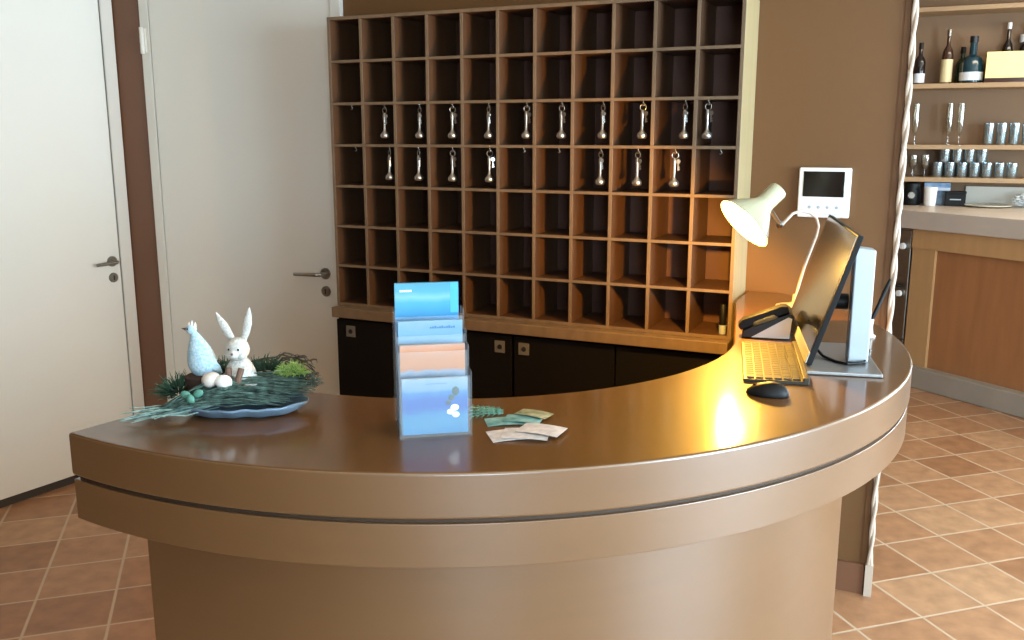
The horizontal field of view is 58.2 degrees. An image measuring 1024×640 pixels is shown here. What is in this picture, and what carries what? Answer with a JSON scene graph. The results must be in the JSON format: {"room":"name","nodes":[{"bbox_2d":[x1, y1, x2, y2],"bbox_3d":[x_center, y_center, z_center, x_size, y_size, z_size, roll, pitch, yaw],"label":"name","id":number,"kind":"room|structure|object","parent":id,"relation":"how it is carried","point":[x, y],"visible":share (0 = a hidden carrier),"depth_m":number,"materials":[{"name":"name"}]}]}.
{"room":"hotel lobby","nodes":[
{"label":"hotel lobby","id":0,"kind":"room"},
{"bbox_2d":[0,387,1023,639],"bbox_3d":[1.000,1.192,2.791,14.000,0.120,17.000,0,11,0],"label":"floor","id":1,"kind":"structure","parent":0,"point":[948,549],"depth_m":3.70,"materials":[{"name":"tile"}]},
{"bbox_2d":[337,318,515,398],"bbox_3d":[-0.317,0.443,3.882,0.805,0.916,0.263,5,12,24],"label":"base cabinet","id":2,"kind":"object","parent":1,"relation":"on","point":[366,348],"visible":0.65,"depth_m":3.77,"materials":[{"name":"black wood"}]},
{"bbox_2d":[332,305,733,354],"bbox_3d":[0.054,0.008,3.611,1.632,0.042,0.286,5,12,24],"label":"countertop","id":3,"kind":"structure","parent":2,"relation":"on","point":[630,338],"depth_m":3.39,"materials":[{"name":"brown wood"}]},
{"bbox_2d":[327,0,759,339],"bbox_3d":[0.062,-0.583,3.515,1.635,1.153,0.238,5,12,24],"label":"key rack","id":4,"kind":"object","parent":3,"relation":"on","point":[540,242],"visible":0.95,"depth_m":3.48,"materials":[{"name":"brown wood"}]},
{"bbox_2d":[380,107,388,137],"bbox_3d":[-0.502,-0.777,3.624,0.035,0.119,0.035,2,12,10],"label":"key","id":5,"kind":"object","parent":4,"relation":"in","point":[384,134],"visible":1,"depth_m":3.62,"materials":[{"name":"silver metal"}]},
{"bbox_2d":[385,150,393,179],"bbox_3d":[-0.486,-0.616,3.650,0.035,0.119,0.035,4,12,20],"label":"key","id":6,"kind":"object","parent":4,"relation":"in","point":[389,176],"visible":1,"depth_m":3.65,"materials":[{"name":"silver metal"}]},
{"bbox_2d":[414,150,422,180],"bbox_3d":[-0.365,-0.605,3.596,0.035,0.119,0.035,4,12,19],"label":"key","id":7,"kind":"object","parent":4,"relation":"in","point":[418,177],"visible":1,"depth_m":3.59,"materials":[{"name":"silver metal"}]},
{"bbox_2d":[415,107,423,137],"bbox_3d":[-0.358,-0.764,3.561,0.034,0.119,0.035,5,12,22],"label":"key","id":8,"kind":"object","parent":4,"relation":"in","point":[419,134],"visible":1,"depth_m":3.56,"materials":[{"name":"silver metal"}]},
{"bbox_2d":[448,106,456,137],"bbox_3d":[-0.228,-0.752,3.501,0.035,0.119,0.035,-3,12,-16],"label":"key","id":9,"kind":"object","parent":4,"relation":"in","point":[451,134],"visible":1,"depth_m":3.50,"materials":[{"name":"silver metal"}]},
{"bbox_2d":[448,150,456,180],"bbox_3d":[-0.229,-0.592,3.535,0.034,0.119,0.035,0,11,0],"label":"key","id":10,"kind":"object","parent":4,"relation":"in","point":[452,177],"visible":1,"depth_m":3.53,"materials":[{"name":"silver metal"}]},
{"bbox_2d":[484,106,492,137],"bbox_3d":[-0.088,-0.740,3.441,0.035,0.119,0.035,4,12,20],"label":"key","id":11,"kind":"object","parent":4,"relation":"in","point":[488,134],"visible":1,"depth_m":3.44,"materials":[{"name":"silver metal"}]},
{"bbox_2d":[485,150,494,181],"bbox_3d":[-0.086,-0.579,3.470,0.034,0.119,0.035,-7,13,-31],"label":"key","id":12,"kind":"object","parent":4,"relation":"in","point":[489,178],"visible":1,"depth_m":3.46,"materials":[{"name":"silver metal"}]},
{"bbox_2d":[521,105,530,138],"bbox_3d":[0.052,-0.727,3.377,0.034,0.119,0.035,-2,12,-8],"label":"key","id":13,"kind":"object","parent":4,"relation":"in","point":[525,134],"visible":1,"depth_m":3.37,"materials":[{"name":"silver metal"}]},
{"bbox_2d":[337,221,731,246],"bbox_3d":[0.061,-0.342,3.559,1.609,0.011,0.230,5,12,24],"label":"shelf","id":14,"kind":"object","parent":4,"relation":"attached to","point":[558,230],"depth_m":3.49,"materials":[{"name":"brown wood"}]},
{"bbox_2d":[339,258,729,293],"bbox_3d":[0.061,-0.182,3.592,1.609,0.011,0.230,5,12,24],"label":"shelf","id":15,"kind":"object","parent":4,"relation":"attached to","point":[670,280],"depth_m":3.53,"materials":[{"name":"brown wood"}]},
{"bbox_2d":[334,144,735,148],"bbox_3d":[0.061,-0.661,3.495,1.609,0.011,0.230,5,12,24],"label":"shelf","id":16,"kind":"object","parent":4,"relation":"attached to","point":[336,146],"depth_m":3.42,"materials":[{"name":"brown wood"}]},
{"bbox_2d":[336,182,733,197],"bbox_3d":[0.061,-0.501,3.527,1.609,0.011,0.230,5,12,24],"label":"shelf","id":17,"kind":"object","parent":4,"relation":"attached to","point":[628,190],"depth_m":3.47,"materials":[{"name":"brown wood"}]},
{"bbox_2d":[333,96,737,106],"bbox_3d":[0.061,-0.821,3.463,1.609,0.011,0.230,5,12,24],"label":"shelf","id":18,"kind":"object","parent":4,"relation":"attached to","point":[397,101],"depth_m":3.41,"materials":[{"name":"brown wood"}]},
{"bbox_2d":[331,44,740,66],"bbox_3d":[0.061,-0.980,3.431,1.609,0.011,0.230,5,12,24],"label":"shelf","id":19,"kind":"object","parent":4,"relation":"attached to","point":[663,51],"depth_m":3.37,"materials":[{"name":"brown wood"}]},
{"bbox_2d":[556,105,565,138],"bbox_3d":[0.178,-0.716,3.322,0.035,0.119,0.035,1,11,7],"label":"key","id":20,"kind":"object","parent":4,"relation":"in","point":[560,134],"visible":1,"depth_m":3.32,"materials":[{"name":"silver metal"}]},
{"bbox_2d":[595,151,604,184],"bbox_3d":[0.316,-0.544,3.293,0.035,0.119,0.035,3,12,16],"label":"key","id":21,"kind":"object","parent":4,"relation":"in","point":[599,181],"visible":1,"depth_m":3.29,"materials":[{"name":"silver metal"}]},
{"bbox_2d":[597,104,606,138],"bbox_3d":[0.321,-0.703,3.259,0.034,0.119,0.035,6,13,29],"label":"key","id":22,"kind":"object","parent":4,"relation":"in","point":[602,134],"visible":1,"depth_m":3.25,"materials":[{"name":"silver metal"}]},
{"bbox_2d":[632,152,641,185],"bbox_3d":[0.441,-0.532,3.237,0.034,0.119,0.035,3,12,16],"label":"key","id":23,"kind":"object","parent":4,"relation":"in","point":[636,182],"visible":1,"depth_m":3.23,"materials":[{"name":"silver metal"}]},
{"bbox_2d":[637,104,647,138],"bbox_3d":[0.453,-0.691,3.199,0.034,0.119,0.035,-1,11,-6],"label":"key","id":24,"kind":"object","parent":4,"relation":"in","point":[641,134],"visible":1,"depth_m":3.19,"materials":[{"name":"silver metal"}]},
{"bbox_2d":[669,152,680,186],"bbox_3d":[0.563,-0.521,3.182,0.038,0.119,0.034,3,12,14],"label":"key","id":25,"kind":"object","parent":4,"relation":"in","point":[673,182],"visible":1,"depth_m":3.18,"materials":[{"name":"silver metal"}]},
{"bbox_2d":[679,103,688,138],"bbox_3d":[0.589,-0.679,3.140,0.034,0.119,0.035,7,13,31],"label":"key","id":26,"kind":"object","parent":4,"relation":"in","point":[683,134],"visible":1,"depth_m":3.13,"materials":[{"name":"silver metal"}]},
{"bbox_2d":[701,103,712,138],"bbox_3d":[0.660,-0.672,3.107,0.035,0.119,0.035,-2,12,-8],"label":"key","id":27,"kind":"object","parent":4,"relation":"in","point":[706,134],"visible":1,"depth_m":3.10,"materials":[{"name":"silver metal"}]},
{"bbox_2d":[719,304,726,333],"bbox_3d":[0.739,-0.003,3.224,0.025,0.106,0.025,0,11,0],"label":"marker pen","id":28,"kind":"object","parent":4,"relation":"in","point":[723,307],"visible":1,"depth_m":3.21,"materials":[{"name":"black plastic"}]},
{"bbox_2d":[69,291,911,639],"bbox_3d":[0.331,0.649,2.397,1.115,1.100,2.410,11,16,43],"label":"reception desk","id":29,"kind":"object","parent":1,"relation":"on","point":[691,504],"depth_m":1.76,"materials":[{"name":"brown wood"}]},
{"bbox_2d":[118,352,321,422],"bbox_3d":[-0.586,0.135,1.896,0.365,0.107,0.218,0,11,0],"label":"nest","id":30,"kind":"object","parent":29,"relation":"on","point":[277,391],"visible":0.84,"depth_m":1.86,"materials":[{"name":"teal plant"}]},
{"bbox_2d":[181,320,222,390],"bbox_3d":[-0.642,0.083,1.888,0.070,0.167,0.067,10,15,41],"label":"figurine","id":31,"kind":"object","parent":30,"relation":"in","point":[201,359],"visible":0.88,"depth_m":1.87,"materials":[{"name":"white ceramic"}]},
{"bbox_2d":[201,372,218,387],"bbox_3d":[-0.604,0.120,1.847,0.038,0.032,0.031,0,11,0],"label":"egg","id":32,"kind":"object","parent":30,"relation":"on","point":[208,379],"visible":0.94,"depth_m":1.84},
{"bbox_2d":[215,375,231,386],"bbox_3d":[-0.579,0.124,1.844,0.036,0.030,0.029,0,11,0],"label":"egg","id":33,"kind":"object","parent":30,"relation":"in","point":[221,380],"visible":0.99,"depth_m":1.83,"materials":[{"name":"white plastic"}]},
{"bbox_2d":[215,307,256,385],"bbox_3d":[-0.564,0.064,1.881,0.090,0.182,0.075,2,12,8],"label":"rabbit figurine","id":34,"kind":"object","parent":30,"relation":"in","point":[239,366],"visible":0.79,"depth_m":1.87,"materials":[{"name":"white ceramic"}]},
{"bbox_2d":[468,404,502,418],"bbox_3d":[-0.056,0.187,1.877,0.077,0.007,0.095,0,11,0],"label":"fern sprig","id":35,"kind":"object","parent":29,"relation":"on","point":[491,410],"visible":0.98,"depth_m":1.88,"materials":[{"name":"teal plant"}]},
{"bbox_2d":[69,291,911,518],"bbox_3d":[0.329,0.162,2.247,2.418,0.086,1.042,-10,15,-40],"label":"countertop","id":36,"kind":"structure","parent":29,"relation":"on","point":[697,432],"depth_m":1.71,"materials":[{"name":"brown wood"}]},
{"bbox_2d":[486,429,519,442],"bbox_3d":[0.000,0.218,1.746,0.088,0.003,0.064,-3,12,-14],"label":"card","id":37,"kind":"object","parent":29,"relation":"on","point":[495,435],"visible":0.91,"depth_m":1.74,"materials":[{"name":"white paper"}]},
{"bbox_2d":[500,428,548,440],"bbox_3d":[0.026,0.215,1.741,0.088,0.003,0.062,2,12,8],"label":"card","id":38,"kind":"object","parent":37,"relation":"on","point":[508,432],"visible":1,"depth_m":1.73,"materials":[{"name":"white paper"}]},
{"bbox_2d":[515,423,567,436],"bbox_3d":[0.056,0.209,1.756,0.085,0.003,0.058,5,12,24],"label":"card","id":39,"kind":"object","parent":38,"relation":"on","point":[544,429],"visible":1,"depth_m":1.75,"materials":[{"name":"white paper"}]},
{"bbox_2d":[484,417,526,426],"bbox_3d":[-0.012,0.201,1.828,0.080,0.003,0.050,-2,12,-10],"label":"card","id":40,"kind":"object","parent":29,"relation":"on","point":[496,421],"visible":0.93,"depth_m":1.82,"materials":[{"name":"green paper"}]},
{"bbox_2d":[502,414,541,422],"bbox_3d":[0.022,0.197,1.833,0.075,0.003,0.046,3,12,14],"label":"card","id":41,"kind":"object","parent":40,"relation":"on","point":[510,417],"visible":0.98,"depth_m":1.83,"materials":[{"name":"green paper"}]},
{"bbox_2d":[514,409,552,418],"bbox_3d":[0.044,0.189,1.856,0.070,0.003,0.040,7,13,29],"label":"card","id":42,"kind":"object","parent":41,"relation":"on","point":[529,412],"visible":1,"depth_m":1.85,"materials":[{"name":"yellow paper"}]},
{"bbox_2d":[738,304,793,339],"bbox_3d":[0.724,-0.006,2.631,0.148,0.092,0.150,3,12,13],"label":"desk telephone","id":43,"kind":"object","parent":29,"relation":"on","point":[775,322],"visible":1,"depth_m":2.57,"materials":[{"name":"black plastic"}]},
{"bbox_2d":[746,382,788,397],"bbox_3d":[0.560,0.149,2.014,0.093,0.029,0.056,5,12,23],"label":"computer mouse","id":44,"kind":"object","parent":29,"relation":"on","point":[763,389],"visible":1,"depth_m":1.99,"materials":[{"name":"black plastic"}]},
{"bbox_2d":[721,183,819,307],"bbox_3d":[0.796,-0.212,2.815,0.164,0.423,0.528,10,15,40],"label":"desk lamp","id":45,"kind":"object","parent":29,"relation":"on","point":[750,217],"visible":0.77,"depth_m":2.64,"materials":[{"name":"beige metal"}]},
{"bbox_2d":[741,341,809,385],"bbox_3d":[0.650,0.100,2.297,0.146,0.016,0.400,3,12,13],"label":"keyboard","id":46,"kind":"object","parent":29,"relation":"on","point":[780,363],"visible":1,"depth_m":2.25,"materials":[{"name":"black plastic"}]},
{"bbox_2d":[791,215,882,377],"bbox_3d":[0.849,-0.089,2.440,0.183,0.329,0.628,2,12,12],"label":"computer monitor","id":47,"kind":"object","parent":29,"relation":"on","point":[839,251],"visible":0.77,"depth_m":2.26,"materials":[{"name":"black plastic"}]},
{"bbox_2d":[870,319,875,337],"bbox_3d":[1.005,0.022,2.591,0.040,0.052,0.040,0,11,0],"label":"pen holder","id":48,"kind":"object","parent":29,"relation":"on","point":[872,335],"visible":0.27,"depth_m":2.58,"materials":[{"name":"white plastic"}]},
{"bbox_2d":[871,279,891,319],"bbox_3d":[1.037,-0.056,2.587,0.069,0.117,0.012,-6,13,-26],"label":"pen","id":49,"kind":"object","parent":48,"relation":"in","point":[887,285],"visible":0.86,"depth_m":2.58,"materials":[{"name":"black plastic"}]},
{"bbox_3d":[-0.155,0.098,1.770,0.137,0.228,0.132,-2,12,-11],"label":"stand","id":50,"kind":"object","parent":29,"relation":"on","visible":0},
{"bbox_2d":[394,281,458,420],"bbox_3d":[-0.166,0.062,1.810,0.124,0.275,0.008,-2,12,-11],"label":"brochure","id":51,"kind":"object","parent":50,"relation":"in","point":[415,300],"visible":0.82,"depth_m":1.79,"materials":[{"name":"blue paper"}]},
{"bbox_2d":[397,319,461,424],"bbox_3d":[-0.158,0.101,1.789,0.124,0.206,0.008,-2,12,-11],"label":"brochure","id":52,"kind":"object","parent":50,"relation":"in","point":[413,332],"visible":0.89,"depth_m":1.77,"materials":[{"name":"blue paper"}]},
{"bbox_2d":[399,342,464,429],"bbox_3d":[-0.152,0.127,1.762,0.124,0.166,0.008,-2,12,-11],"label":"brochure","id":53,"kind":"object","parent":50,"relation":"in","point":[440,359],"visible":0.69,"depth_m":1.75,"materials":[{"name":"paper"}]},
{"bbox_2d":[401,376,467,435],"bbox_3d":[-0.145,0.162,1.737,0.124,0.108,0.009,-2,12,-11],"label":"brochure","id":54,"kind":"object","parent":50,"relation":"in","point":[436,405],"visible":1,"depth_m":1.73,"materials":[{"name":"blue paper"}]},
{"bbox_2d":[514,335,721,396],"bbox_3d":[0.427,0.510,3.551,0.812,0.916,0.263,5,12,24],"label":"base cabinet","id":55,"kind":"object","parent":1,"relation":"on","point":[542,365],"visible":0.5,"depth_m":3.42,"materials":[{"name":"black wood"}]},
{"bbox_2d":[892,228,912,344],"bbox_3d":[2.732,-0.150,6.499,0.554,1.045,0.480,-6,13,-28],"label":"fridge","id":56,"kind":"object","parent":1,"relation":"on","point":[904,254],"visible":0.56,"depth_m":6.20,"materials":[{"name":"metal"}]},
{"bbox_2d":[900,203,1023,417],"bbox_3d":[3.764,-0.074,5.803,1.688,1.172,3.322,-6,13,-28],"label":"bar counter","id":57,"kind":"object","parent":1,"relation":"on","point":[964,334],"depth_m":5.80,"materials":[{"name":"brown wood"}]},
{"bbox_2d":[903,182,920,204],"bbox_3d":[2.821,-0.894,6.490,0.120,0.162,0.130,5,12,24],"label":"canister","id":58,"kind":"object","parent":57,"relation":"on","point":[912,191],"visible":0.96,"depth_m":6.45,"materials":[{"name":"black plastic"}]},
{"bbox_2d":[924,187,937,205],"bbox_3d":[2.911,-0.861,6.404,0.092,0.130,0.092,0,11,0],"label":"paper cup","id":59,"kind":"object","parent":57,"relation":"on","point":[930,193],"visible":1,"depth_m":6.37,"materials":[{"name":"white paper"}]},
{"bbox_2d":[923,182,950,204],"bbox_3d":[3.018,-0.900,6.537,0.170,0.155,0.092,5,12,24],"label":"carton","id":60,"kind":"object","parent":57,"relation":"on","point":[942,186],"visible":0.64,"depth_m":6.49,"materials":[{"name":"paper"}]},
{"bbox_2d":[944,191,966,205],"bbox_3d":[3.086,-0.846,6.405,0.134,0.100,0.104,5,12,24],"label":"storage box","id":61,"kind":"object","parent":57,"relation":"on","point":[952,198],"visible":1,"depth_m":6.36,"materials":[{"name":"black plastic"}]},
{"bbox_2d":[964,203,1012,207],"bbox_3d":[3.264,-0.784,6.313,0.304,0.016,0.304,0,11,0],"label":"serving plate","id":62,"kind":"object","parent":57,"relation":"on","point":[980,205],"visible":1,"depth_m":6.35,"materials":[{"name":"beige ceramic"}]},
{"bbox_2d":[1011,192,1023,205],"bbox_3d":[3.484,-0.815,6.203,0.227,0.107,0.148,0,11,0],"label":"plastic bag","id":63,"kind":"object","parent":57,"relation":"on","point":[1018,199],"visible":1,"depth_m":6.19,"materials":[{"name":"white"}]},
{"bbox_2d":[343,0,912,592],"bbox_3d":[-0.278,-0.521,3.898,3.535,2.800,0.141,5,12,24],"label":"wall","id":64,"kind":"structure","parent":0,"point":[828,72],"depth_m":3.17,"materials":[{"name":"beige paint"}]},
{"bbox_2d":[111,0,166,408],"bbox_3d":[-1.821,-0.643,4.503,0.195,2.800,0.013,5,12,24],"label":"wall strip","id":65,"kind":"object","parent":64,"relation":"attached to","point":[125,13],"visible":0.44,"depth_m":4.50,"materials":[{"name":"red paint"}]},
{"bbox_2d":[138,0,342,401],"bbox_3d":[-1.236,-0.437,4.233,1.122,2.503,0.085,5,12,24],"label":"door","id":66,"kind":"structure","parent":64,"relation":"in","point":[237,95],"depth_m":4.21,"materials":[{"name":"white paint"}]},
{"bbox_2d":[797,167,851,217],"bbox_3d":[1.083,-0.442,3.192,0.173,0.172,0.024,5,12,24],"label":"intercom","id":67,"kind":"object","parent":64,"relation":"attached to","point":[824,192],"visible":0.98,"depth_m":3.18,"materials":[{"name":"white plastic"}]},
{"bbox_2d":[835,559,863,593],"bbox_3d":[1.093,0.935,3.471,0.435,0.115,0.015,5,12,24],"label":"baseboard","id":68,"kind":"structure","parent":64,"relation":"attached to","point":[849,574],"depth_m":3.40,"materials":[{"name":"brown paint"}]},
{"bbox_2d":[861,0,911,563],"bbox_3d":[1.290,-0.421,3.112,0.017,2.685,0.004,5,12,24],"label":"trim","id":69,"kind":"structure","parent":64,"relation":"attached to","point":[908,2],"depth_m":3.11,"materials":[{"name":"beige paint"}]},
{"bbox_2d":[863,0,918,596],"bbox_3d":[1.306,-0.361,3.106,0.026,2.801,0.026,5,12,24],"label":"trim","id":70,"kind":"structure","parent":64,"relation":"attached to","point":[915,8],"depth_m":3.11,"materials":[{"name":"beige wicker"}]},
{"bbox_2d":[903,0,1023,202],"bbox_3d":[4.011,-0.996,6.254,5.300,2.800,0.141,5,12,24],"label":"wall","id":71,"kind":"structure","parent":0,"point":[938,117],"depth_m":6.45,"materials":[{"name":"beige paint"}]},
{"bbox_2d":[904,175,1023,183],"bbox_3d":[3.478,-0.950,6.266,3.200,0.030,0.274,5,12,24],"label":"wall shelf","id":72,"kind":"object","parent":71,"relation":"attached to","point":[1019,180],"visible":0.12,"depth_m":6.30,"materials":[{"name":"wood"}]},
{"bbox_2d":[932,162,943,176],"bbox_3d":[2.992,-1.058,6.473,0.072,0.100,0.071,5,12,24],"label":"tumbler","id":73,"kind":"object","parent":72,"relation":"on","point":[937,167],"visible":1,"depth_m":6.45,"materials":[{"name":"clear glass"}]},
{"bbox_2d":[944,162,955,176],"bbox_3d":[3.063,-1.052,6.441,0.072,0.100,0.071,0,11,0],"label":"tumbler","id":74,"kind":"object","parent":72,"relation":"on","point":[949,167],"visible":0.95,"depth_m":6.42,"materials":[{"name":"clear glass"}]},
{"bbox_2d":[939,149,950,162],"bbox_3d":[3.029,-1.153,6.437,0.072,0.100,0.071,0,11,0],"label":"tumbler","id":75,"kind":"object","parent":74,"relation":"on","point":[944,156],"visible":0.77,"depth_m":6.41,"materials":[{"name":"clear glass"}]},
{"bbox_2d":[956,163,967,176],"bbox_3d":[3.134,-1.046,6.410,0.072,0.100,0.071,0,11,0],"label":"tumbler","id":76,"kind":"object","parent":72,"relation":"on","point":[961,168],"visible":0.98,"depth_m":6.38,"materials":[{"name":"clear glass"}]},
{"bbox_2d":[951,149,962,162],"bbox_3d":[3.099,-1.147,6.405,0.072,0.100,0.071,0,11,0],"label":"tumbler","id":77,"kind":"object","parent":76,"relation":"on","point":[957,154],"visible":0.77,"depth_m":6.38,"materials":[{"name":"clear glass"}]},
{"bbox_2d":[968,163,980,177],"bbox_3d":[3.204,-1.039,6.379,0.072,0.100,0.071,0,11,0],"label":"tumbler","id":78,"kind":"object","parent":72,"relation":"on","point":[974,168],"visible":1,"depth_m":6.35,"materials":[{"name":"clear glass"}]},
{"bbox_2d":[964,149,975,162],"bbox_3d":[3.170,-1.141,6.374,0.072,0.100,0.071,0,11,0],"label":"tumbler","id":79,"kind":"object","parent":78,"relation":"on","point":[969,155],"visible":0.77,"depth_m":6.35,"materials":[{"name":"clear glass"}]},
{"bbox_2d":[981,163,992,177],"bbox_3d":[3.275,-1.033,6.347,0.072,0.100,0.071,0,11,0],"label":"tumbler","id":80,"kind":"object","parent":72,"relation":"on","point":[986,168],"visible":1,"depth_m":6.32,"materials":[{"name":"clear glass"}]},
{"bbox_2d":[976,150,987,162],"bbox_3d":[3.241,-1.135,6.343,0.072,0.100,0.071,0,11,0],"label":"tumbler","id":81,"kind":"object","parent":80,"relation":"on","point":[981,157],"visible":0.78,"depth_m":6.32,"materials":[{"name":"clear glass"}]},
{"bbox_2d":[993,163,1005,177],"bbox_3d":[3.345,-1.027,6.316,0.072,0.100,0.071,0,11,0],"label":"tumbler","id":82,"kind":"object","parent":72,"relation":"on","point":[999,168],"visible":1,"depth_m":6.29,"materials":[{"name":"clear glass"}]},
{"bbox_2d":[1006,163,1018,177],"bbox_3d":[3.416,-1.020,6.285,0.072,0.100,0.071,0,11,0],"label":"tumbler","id":83,"kind":"object","parent":72,"relation":"on","point":[1012,168],"visible":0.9,"depth_m":6.26,"materials":[{"name":"clear glass"}]},
{"bbox_2d":[906,144,1023,149],"bbox_3d":[3.478,-1.168,6.223,3.200,0.030,0.274,5,12,24],"label":"wall shelf","id":84,"kind":"object","parent":71,"relation":"attached to","point":[908,146],"visible":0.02,"depth_m":6.25,"materials":[{"name":"wood"}]},
{"bbox_2d":[983,123,995,144],"bbox_3d":[3.261,-1.272,6.294,0.070,0.145,0.069,5,12,24],"label":"tumbler","id":85,"kind":"object","parent":84,"relation":"on","point":[989,128],"visible":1,"depth_m":6.27,"materials":[{"name":"clear glass"}]},
{"bbox_2d":[995,123,1007,144],"bbox_3d":[3.332,-1.265,6.263,0.070,0.145,0.069,0,11,0],"label":"tumbler","id":86,"kind":"object","parent":84,"relation":"on","point":[1001,130],"visible":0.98,"depth_m":6.24,"materials":[{"name":"clear glass"}]},
{"bbox_2d":[1008,123,1020,144],"bbox_3d":[3.403,-1.259,6.231,0.070,0.145,0.069,0,11,0],"label":"tumbler","id":87,"kind":"object","parent":84,"relation":"on","point":[1014,128],"visible":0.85,"depth_m":6.21,"materials":[{"name":"clear glass"}]},
{"bbox_2d":[1021,123,1023,144],"bbox_3d":[3.473,-1.253,6.200,0.070,0.145,0.069,0,11,0],"label":"tumbler","id":88,"kind":"object","parent":84,"relation":"on","point":[1022,139],"visible":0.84,"depth_m":6.20,"materials":[{"name":"clear glass"}]},
{"bbox_2d":[913,82,1023,89],"bbox_3d":[3.478,-1.569,6.142,3.200,0.032,0.274,5,12,24],"label":"wall shelf","id":89,"kind":"object","parent":71,"relation":"attached to","point":[987,85],"visible":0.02,"depth_m":6.20,"materials":[{"name":"wood"}]},
{"bbox_2d":[913,43,925,83],"bbox_3d":[2.838,-1.781,6.399,0.074,0.282,0.074,5,12,24],"label":"bottle","id":90,"kind":"object","parent":89,"relation":"on","point":[919,65],"visible":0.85,"depth_m":6.38,"materials":[{"name":"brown glass"}]},
{"bbox_2d":[939,29,953,82],"bbox_3d":[2.993,-1.806,6.322,0.074,0.362,0.074,5,12,24],"label":"bottle","id":91,"kind":"object","parent":89,"relation":"on","point":[947,56],"visible":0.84,"depth_m":6.30,"materials":[{"name":"brown glass"}]},
{"bbox_2d":[954,47,965,82],"bbox_3d":[3.118,-1.761,6.374,0.080,0.252,0.080,5,12,24],"label":"bottle","id":92,"kind":"object","parent":89,"relation":"on","point":[963,49],"visible":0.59,"depth_m":6.36,"materials":[{"name":"green glass"}]},
{"bbox_2d":[959,36,983,82],"bbox_3d":[3.131,-1.767,6.255,0.146,0.312,0.146,5,12,24],"label":"bottle","id":93,"kind":"object","parent":89,"relation":"on","point":[971,66],"visible":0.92,"depth_m":6.22,"materials":[{"name":"teal glass"}]},
{"bbox_2d":[983,51,1023,82],"bbox_3d":[3.337,-1.690,6.158,0.310,0.200,0.150,5,12,24],"label":"carton","id":94,"kind":"object","parent":89,"relation":"on","point":[1002,66],"visible":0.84,"depth_m":6.11,"materials":[{"name":"beige cardboard"}]},
{"bbox_2d":[983,77,1023,82],"bbox_3d":[3.337,-1.607,6.175,0.310,0.030,0.150,5,12,24],"label":"tray","id":95,"kind":"object","parent":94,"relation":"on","point":[986,79],"depth_m":6.12,"materials":[{"name":"brown wood"}]},
{"bbox_2d":[1002,22,1012,50],"bbox_3d":[3.365,-1.813,6.253,0.068,0.402,0.068,5,12,24],"label":"bottle","id":96,"kind":"object","parent":89,"relation":"on","point":[1007,46],"visible":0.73,"depth_m":6.22,"materials":[{"name":"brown glass"}]},
{"bbox_2d":[1019,34,1023,50],"bbox_3d":[3.463,-1.799,6.210,0.083,0.392,0.083,5,12,24],"label":"bottle","id":97,"kind":"object","parent":89,"relation":"on","point":[1021,35],"visible":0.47,"depth_m":6.19,"materials":[{"name":"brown glass"}]},
{"bbox_2d":[919,2,1023,16],"bbox_3d":[3.478,-2.060,6.043,3.200,0.030,0.274,5,12,24],"label":"wall shelf","id":98,"kind":"object","parent":71,"relation":"attached to","point":[1003,7],"visible":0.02,"depth_m":6.14,"materials":[{"name":"wood"}]},
{"bbox_2d":[965,186,1023,205],"bbox_3d":[4.106,-0.808,6.150,1.940,0.127,0.014,5,12,24],"label":"backsplash","id":99,"kind":"structure","parent":71,"relation":"attached to","point":[975,194],"depth_m":6.47,"materials":[{"name":"beige"}]},
{"bbox_3d":[-3.734,-0.099,1.805,0.140,2.800,6.720,7,13,31],"label":"wall","id":100,"kind":"structure","parent":0,"visible":0},
{"bbox_2d":[0,0,144,507],"bbox_3d":[-2.156,-0.412,4.109,0.084,2.503,1.046,7,13,31],"label":"door","id":101,"kind":"structure","parent":100,"relation":"in","point":[70,359],"depth_m":4.26,"materials":[{"name":"white paint"}]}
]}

